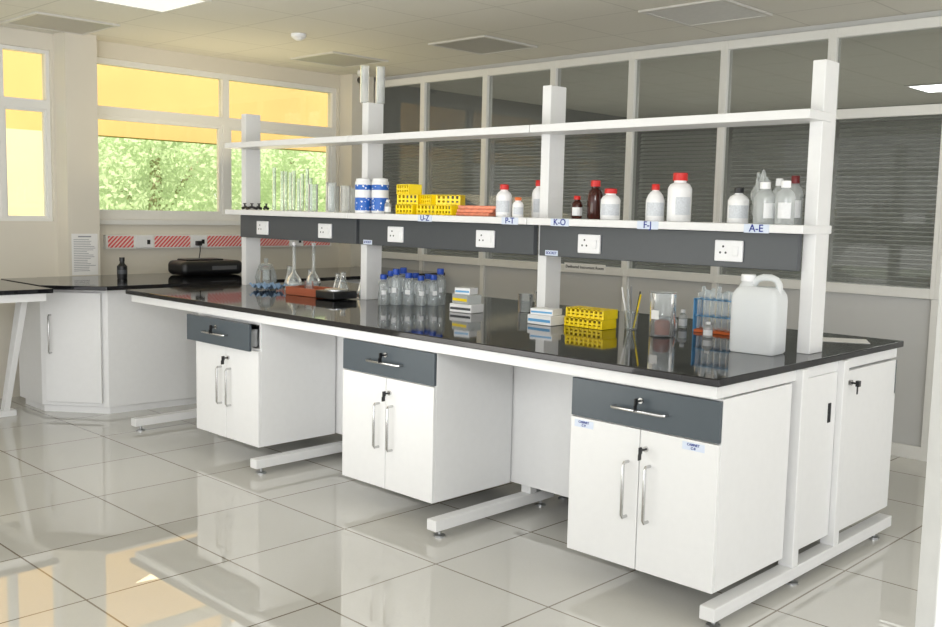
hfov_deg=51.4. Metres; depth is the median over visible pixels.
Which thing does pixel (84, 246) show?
notice sheet
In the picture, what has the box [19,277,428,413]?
base cabinet
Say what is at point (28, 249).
wall
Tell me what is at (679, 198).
bottle
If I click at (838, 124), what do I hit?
wall
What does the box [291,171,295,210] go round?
cylinder
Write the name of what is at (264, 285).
cloth
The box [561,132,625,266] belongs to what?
blind
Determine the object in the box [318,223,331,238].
power socket
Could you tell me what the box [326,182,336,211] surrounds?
glass beaker
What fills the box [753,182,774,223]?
bottle
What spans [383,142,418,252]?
blind
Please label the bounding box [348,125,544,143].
shelf
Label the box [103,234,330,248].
cable trunking
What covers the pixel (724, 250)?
power socket
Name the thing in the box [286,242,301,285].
flask
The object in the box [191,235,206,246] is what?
power socket
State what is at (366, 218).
shelf
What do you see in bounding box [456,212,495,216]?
packet
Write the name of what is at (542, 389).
frame
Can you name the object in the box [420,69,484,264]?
window
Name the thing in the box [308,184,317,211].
glass beaker
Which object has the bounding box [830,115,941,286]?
blind
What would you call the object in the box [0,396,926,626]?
floor
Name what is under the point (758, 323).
jerrycan
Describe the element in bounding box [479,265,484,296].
trim
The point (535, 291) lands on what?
glass beaker
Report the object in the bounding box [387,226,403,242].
power socket
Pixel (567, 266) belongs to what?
room sign
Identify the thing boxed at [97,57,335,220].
window
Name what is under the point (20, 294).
side table
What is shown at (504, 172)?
blind
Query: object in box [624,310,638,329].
cup
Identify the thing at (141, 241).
power socket
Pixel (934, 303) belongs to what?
trim
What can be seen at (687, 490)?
base cabinet
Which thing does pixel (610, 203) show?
bottle
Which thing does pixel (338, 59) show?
ceiling vent
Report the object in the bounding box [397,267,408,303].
bottle
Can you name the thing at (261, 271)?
glass beaker
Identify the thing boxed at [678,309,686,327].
dropper bottle
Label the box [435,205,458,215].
tube rack
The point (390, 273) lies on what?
bottle
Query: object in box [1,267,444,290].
countertop
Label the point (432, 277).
bottle
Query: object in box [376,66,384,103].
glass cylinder
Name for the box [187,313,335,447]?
base cabinet
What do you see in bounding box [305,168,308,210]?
cylinder
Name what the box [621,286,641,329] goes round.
holder
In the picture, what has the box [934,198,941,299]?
window frame
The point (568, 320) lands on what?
tip box
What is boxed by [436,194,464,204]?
tube rack
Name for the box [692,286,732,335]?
tube rack
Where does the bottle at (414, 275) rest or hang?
on the countertop at (688, 356)
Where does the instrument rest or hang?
on the countertop at (154, 280)
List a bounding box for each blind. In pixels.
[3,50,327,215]
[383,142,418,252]
[430,139,480,256]
[491,136,541,260]
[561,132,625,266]
[635,128,716,272]
[725,123,809,278]
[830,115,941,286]
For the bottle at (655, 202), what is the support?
on the rack at (734, 245)
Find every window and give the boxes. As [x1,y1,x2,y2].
[0,44,51,220]
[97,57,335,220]
[375,76,422,260]
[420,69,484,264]
[481,61,552,269]
[553,52,631,275]
[624,41,724,282]
[713,29,832,288]
[826,16,941,299]
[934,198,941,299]
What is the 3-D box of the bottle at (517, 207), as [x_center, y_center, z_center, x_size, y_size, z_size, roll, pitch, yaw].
[0.237,-0.536,4.942,0.056,0.100,0.056,7,8,44]
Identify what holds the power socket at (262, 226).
attached to the rack at (734, 245)
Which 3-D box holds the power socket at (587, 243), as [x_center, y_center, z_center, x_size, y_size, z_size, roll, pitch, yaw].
[0.563,-0.331,4.664,0.132,0.090,0.012,7,8,44]
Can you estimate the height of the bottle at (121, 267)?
0.155 m
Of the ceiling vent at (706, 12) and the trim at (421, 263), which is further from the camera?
the trim at (421, 263)
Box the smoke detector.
[291,33,305,40]
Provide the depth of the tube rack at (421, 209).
5.42 m
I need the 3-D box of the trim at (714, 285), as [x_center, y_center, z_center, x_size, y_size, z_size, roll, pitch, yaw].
[1.704,0.235,6.917,0.040,0.905,0.025,7,8,44]
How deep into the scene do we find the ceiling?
7.13 m
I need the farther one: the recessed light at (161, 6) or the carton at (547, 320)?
the recessed light at (161, 6)
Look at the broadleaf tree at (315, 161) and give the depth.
19.27 m
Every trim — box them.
[419,261,423,270]
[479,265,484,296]
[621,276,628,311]
[711,283,718,320]
[921,299,937,448]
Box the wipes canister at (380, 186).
[371,178,388,213]
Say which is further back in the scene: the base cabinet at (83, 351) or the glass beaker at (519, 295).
the base cabinet at (83, 351)
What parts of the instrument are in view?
lid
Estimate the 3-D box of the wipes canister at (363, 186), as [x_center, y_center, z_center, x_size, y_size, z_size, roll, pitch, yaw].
[-0.633,-0.695,5.763,0.101,0.205,0.101,7,8,44]
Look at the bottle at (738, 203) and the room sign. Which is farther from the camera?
the room sign
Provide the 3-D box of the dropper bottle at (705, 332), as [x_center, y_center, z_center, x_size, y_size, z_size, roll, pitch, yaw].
[1.078,0.073,4.453,0.044,0.070,0.044,7,8,44]
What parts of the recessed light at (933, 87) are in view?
panel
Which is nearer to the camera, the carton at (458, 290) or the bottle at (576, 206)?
the bottle at (576, 206)
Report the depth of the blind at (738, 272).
6.61 m
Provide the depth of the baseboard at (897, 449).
6.00 m
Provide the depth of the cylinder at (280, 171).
6.36 m
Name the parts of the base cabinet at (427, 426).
door, handle, handle, handle, drawer, door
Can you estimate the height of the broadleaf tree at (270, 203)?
3.483 m
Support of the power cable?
hanging from the cable trunking
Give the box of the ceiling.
[0,0,941,118]
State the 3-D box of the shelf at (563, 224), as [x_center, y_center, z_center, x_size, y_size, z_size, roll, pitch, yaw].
[0.877,-0.399,4.414,1.427,0.034,0.260,7,8,44]
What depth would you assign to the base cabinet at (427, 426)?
4.58 m
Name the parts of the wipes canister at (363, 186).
lid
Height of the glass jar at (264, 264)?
0.190 m
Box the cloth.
[249,282,285,289]
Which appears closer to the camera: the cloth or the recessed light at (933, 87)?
the cloth
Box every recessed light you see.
[90,0,211,12]
[904,83,941,92]
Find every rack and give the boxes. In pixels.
[225,59,838,353]
[396,184,421,193]
[396,204,416,213]
[397,194,420,204]
[416,205,434,214]
[420,194,444,204]
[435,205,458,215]
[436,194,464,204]
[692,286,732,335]
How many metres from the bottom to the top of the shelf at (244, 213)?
0.034 m
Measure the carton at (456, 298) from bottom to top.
0.050 m
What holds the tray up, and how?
on the countertop at (688, 356)
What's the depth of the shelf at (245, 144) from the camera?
6.18 m
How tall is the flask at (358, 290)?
0.130 m
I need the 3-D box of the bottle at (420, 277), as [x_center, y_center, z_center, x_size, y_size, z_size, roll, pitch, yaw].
[-0.288,-0.133,5.637,0.062,0.171,0.062,7,8,44]
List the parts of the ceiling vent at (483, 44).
panel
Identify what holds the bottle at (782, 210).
on the rack at (734, 245)
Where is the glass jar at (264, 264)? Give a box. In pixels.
[255,258,276,283]
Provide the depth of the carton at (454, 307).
5.29 m
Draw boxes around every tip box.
[564,316,615,329]
[566,306,617,319]
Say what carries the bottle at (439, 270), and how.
on the countertop at (688, 356)
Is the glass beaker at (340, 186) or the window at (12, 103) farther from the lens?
the window at (12, 103)
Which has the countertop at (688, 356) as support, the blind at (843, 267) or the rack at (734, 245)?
the rack at (734, 245)
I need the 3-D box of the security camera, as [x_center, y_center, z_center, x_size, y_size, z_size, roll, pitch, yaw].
[-0.967,-2.116,8.784,0.079,0.130,0.177,-1,7,-23]
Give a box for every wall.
[0,26,339,398]
[374,10,941,446]
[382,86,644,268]
[639,103,941,287]
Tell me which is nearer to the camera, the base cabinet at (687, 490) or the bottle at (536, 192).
the base cabinet at (687, 490)
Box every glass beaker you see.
[260,270,271,282]
[304,281,313,288]
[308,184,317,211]
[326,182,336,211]
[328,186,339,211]
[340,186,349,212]
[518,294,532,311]
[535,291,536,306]
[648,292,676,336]
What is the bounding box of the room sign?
[564,262,605,272]
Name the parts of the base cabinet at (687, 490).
door, handle, handle, handle, drawer, door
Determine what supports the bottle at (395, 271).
on the countertop at (688, 356)
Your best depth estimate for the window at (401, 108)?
10.56 m
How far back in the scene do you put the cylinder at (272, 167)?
6.42 m
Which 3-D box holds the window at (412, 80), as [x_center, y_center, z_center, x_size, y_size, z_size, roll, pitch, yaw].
[-0.664,-1.335,9.105,0.660,1.655,0.070,7,8,44]
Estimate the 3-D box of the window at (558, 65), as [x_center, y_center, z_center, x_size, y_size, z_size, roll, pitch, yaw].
[0.924,-1.139,7.573,0.750,1.655,0.070,7,8,44]
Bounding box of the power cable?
[195,241,201,257]
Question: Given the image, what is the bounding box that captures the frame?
[131,295,896,626]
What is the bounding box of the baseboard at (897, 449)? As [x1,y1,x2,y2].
[891,442,927,461]
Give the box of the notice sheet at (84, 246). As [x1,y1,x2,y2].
[71,234,97,274]
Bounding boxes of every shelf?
[225,136,362,149]
[225,209,347,218]
[347,213,531,224]
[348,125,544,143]
[527,218,831,233]
[530,108,831,134]
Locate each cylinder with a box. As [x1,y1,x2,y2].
[272,167,276,210]
[279,171,284,210]
[282,171,288,210]
[287,172,292,210]
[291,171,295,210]
[300,174,304,210]
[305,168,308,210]
[360,65,369,102]
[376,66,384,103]
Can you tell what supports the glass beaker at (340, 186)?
on the rack at (734, 245)
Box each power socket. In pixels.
[136,236,152,247]
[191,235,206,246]
[257,221,268,234]
[290,240,302,245]
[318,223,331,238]
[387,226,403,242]
[476,230,494,247]
[578,234,600,253]
[714,240,743,261]
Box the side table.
[0,280,52,417]
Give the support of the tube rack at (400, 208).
on the rack at (734, 245)
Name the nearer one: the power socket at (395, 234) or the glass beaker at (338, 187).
the power socket at (395, 234)
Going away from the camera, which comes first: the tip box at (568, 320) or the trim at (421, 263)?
the tip box at (568, 320)
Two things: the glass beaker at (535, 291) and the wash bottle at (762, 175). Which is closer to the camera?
the wash bottle at (762, 175)
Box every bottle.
[117,257,126,278]
[378,274,388,304]
[384,200,390,213]
[385,271,395,303]
[390,269,401,304]
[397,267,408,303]
[403,272,413,304]
[410,273,420,303]
[415,275,425,305]
[422,274,432,303]
[428,275,438,305]
[434,268,445,304]
[496,184,511,216]
[512,197,523,216]
[531,180,539,217]
[571,196,582,218]
[587,180,602,218]
[600,188,620,219]
[645,184,664,220]
[666,173,691,221]
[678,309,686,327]
[703,322,712,337]
[727,187,748,222]
[750,170,770,223]
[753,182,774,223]
[771,178,785,223]
[774,181,794,224]
[785,176,802,224]
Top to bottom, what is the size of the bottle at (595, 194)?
0.185 m
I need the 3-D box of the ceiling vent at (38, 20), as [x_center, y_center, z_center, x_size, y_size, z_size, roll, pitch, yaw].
[-2.844,-2.007,6.787,0.580,0.012,0.580,7,8,44]
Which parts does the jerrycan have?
spout, carrying handle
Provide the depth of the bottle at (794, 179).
4.02 m
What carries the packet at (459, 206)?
on the packet at (458, 210)
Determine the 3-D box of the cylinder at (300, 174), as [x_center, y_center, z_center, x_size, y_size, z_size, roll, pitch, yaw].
[-1.089,-0.780,6.313,0.042,0.239,0.042,7,8,44]
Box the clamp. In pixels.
[247,203,255,209]
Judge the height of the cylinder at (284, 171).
0.257 m
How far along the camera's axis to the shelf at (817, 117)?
4.17 m
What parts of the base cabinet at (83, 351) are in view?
handle, door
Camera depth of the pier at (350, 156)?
9.15 m
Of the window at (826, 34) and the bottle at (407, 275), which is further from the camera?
the window at (826, 34)
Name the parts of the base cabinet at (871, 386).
door, drawer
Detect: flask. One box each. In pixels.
[284,266,295,286]
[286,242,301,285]
[306,243,320,285]
[333,274,342,287]
[337,272,348,289]
[357,279,360,295]
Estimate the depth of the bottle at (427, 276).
5.74 m
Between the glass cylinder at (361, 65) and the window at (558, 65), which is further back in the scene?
the window at (558, 65)
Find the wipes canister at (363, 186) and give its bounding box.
[355,178,371,212]
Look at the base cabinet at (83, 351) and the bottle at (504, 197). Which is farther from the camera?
the base cabinet at (83, 351)
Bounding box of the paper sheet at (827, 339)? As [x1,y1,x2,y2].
[823,337,869,343]
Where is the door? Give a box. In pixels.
[915,259,941,626]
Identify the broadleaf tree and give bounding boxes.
[98,136,293,210]
[195,151,294,210]
[233,149,325,211]
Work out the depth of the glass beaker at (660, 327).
4.43 m
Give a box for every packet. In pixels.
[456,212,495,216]
[457,209,495,212]
[458,205,495,208]
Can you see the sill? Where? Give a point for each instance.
(102, 221)
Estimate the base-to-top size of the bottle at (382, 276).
0.174 m
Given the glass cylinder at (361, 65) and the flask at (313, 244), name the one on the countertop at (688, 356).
the flask at (313, 244)
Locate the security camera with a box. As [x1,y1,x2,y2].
[357,70,367,83]
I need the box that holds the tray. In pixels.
[286,285,331,297]
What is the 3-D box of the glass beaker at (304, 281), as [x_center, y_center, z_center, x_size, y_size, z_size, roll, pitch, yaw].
[-1.018,-0.167,6.154,0.064,0.080,0.064,7,8,44]
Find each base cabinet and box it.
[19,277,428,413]
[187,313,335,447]
[342,338,512,503]
[567,376,791,593]
[839,359,896,530]
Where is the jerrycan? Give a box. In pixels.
[729,274,787,355]
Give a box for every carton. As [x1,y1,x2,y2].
[450,303,483,312]
[452,294,480,304]
[455,287,477,294]
[527,314,564,325]
[530,307,561,315]
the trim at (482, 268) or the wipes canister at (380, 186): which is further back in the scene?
the trim at (482, 268)
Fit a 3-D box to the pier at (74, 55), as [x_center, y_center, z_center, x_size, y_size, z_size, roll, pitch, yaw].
[-2.965,-0.731,7.389,0.200,2.680,0.240,7,8,44]
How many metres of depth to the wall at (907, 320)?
6.69 m
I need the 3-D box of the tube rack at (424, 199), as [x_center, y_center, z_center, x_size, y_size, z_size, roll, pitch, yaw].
[-0.215,-0.632,5.438,0.083,0.055,0.140,-2,7,-29]
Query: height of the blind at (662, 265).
1.046 m
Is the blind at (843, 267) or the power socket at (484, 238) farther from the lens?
the blind at (843, 267)
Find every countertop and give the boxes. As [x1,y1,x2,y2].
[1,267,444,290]
[126,281,903,386]
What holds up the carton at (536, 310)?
on the carton at (547, 320)
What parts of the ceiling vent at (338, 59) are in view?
panel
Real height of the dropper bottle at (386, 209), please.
0.080 m
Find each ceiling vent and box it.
[1,11,119,34]
[290,51,388,67]
[428,35,537,54]
[638,0,772,26]
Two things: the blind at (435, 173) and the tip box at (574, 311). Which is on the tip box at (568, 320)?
the tip box at (574, 311)
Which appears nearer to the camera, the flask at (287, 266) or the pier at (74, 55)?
the flask at (287, 266)
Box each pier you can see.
[53,32,100,276]
[339,74,373,266]
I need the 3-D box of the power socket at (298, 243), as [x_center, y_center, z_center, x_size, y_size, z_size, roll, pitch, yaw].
[-1.587,-0.665,8.905,0.012,0.096,0.140,7,8,44]
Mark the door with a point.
(929, 592)
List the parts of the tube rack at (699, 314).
rack frame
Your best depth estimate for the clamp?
6.59 m
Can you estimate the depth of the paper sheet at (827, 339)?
4.45 m
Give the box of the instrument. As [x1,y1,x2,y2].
[168,258,241,275]
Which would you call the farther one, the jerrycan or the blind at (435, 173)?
the blind at (435, 173)
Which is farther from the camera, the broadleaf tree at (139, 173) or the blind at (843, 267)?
the broadleaf tree at (139, 173)
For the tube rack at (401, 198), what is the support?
on the tube rack at (400, 208)
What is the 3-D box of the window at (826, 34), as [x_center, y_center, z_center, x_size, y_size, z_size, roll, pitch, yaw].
[2.010,-1.005,6.526,0.760,1.655,0.070,7,8,44]
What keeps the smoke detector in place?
attached to the ceiling
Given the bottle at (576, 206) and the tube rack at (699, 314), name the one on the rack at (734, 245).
the bottle at (576, 206)
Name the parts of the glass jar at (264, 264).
lid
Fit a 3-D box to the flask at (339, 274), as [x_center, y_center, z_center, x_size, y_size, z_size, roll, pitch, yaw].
[-0.873,-0.202,6.416,0.080,0.120,0.080,7,8,44]
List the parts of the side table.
leg, rail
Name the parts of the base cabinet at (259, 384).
door, handle, handle, drawer, handle, door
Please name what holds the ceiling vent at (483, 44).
in the ceiling
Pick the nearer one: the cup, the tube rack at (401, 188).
the cup
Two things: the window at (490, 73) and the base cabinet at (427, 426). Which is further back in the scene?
the window at (490, 73)
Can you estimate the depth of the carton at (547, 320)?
4.80 m
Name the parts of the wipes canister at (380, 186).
lid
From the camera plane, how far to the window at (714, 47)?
7.11 m
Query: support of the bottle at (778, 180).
on the rack at (734, 245)
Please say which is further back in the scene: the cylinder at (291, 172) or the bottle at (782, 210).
the cylinder at (291, 172)
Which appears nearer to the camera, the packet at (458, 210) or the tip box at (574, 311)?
the tip box at (574, 311)
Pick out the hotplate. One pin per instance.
(329, 293)
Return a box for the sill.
[100,219,239,224]
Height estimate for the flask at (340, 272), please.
0.140 m
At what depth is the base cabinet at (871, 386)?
4.31 m
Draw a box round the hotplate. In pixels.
[316,288,356,299]
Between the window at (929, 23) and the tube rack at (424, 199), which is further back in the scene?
the window at (929, 23)

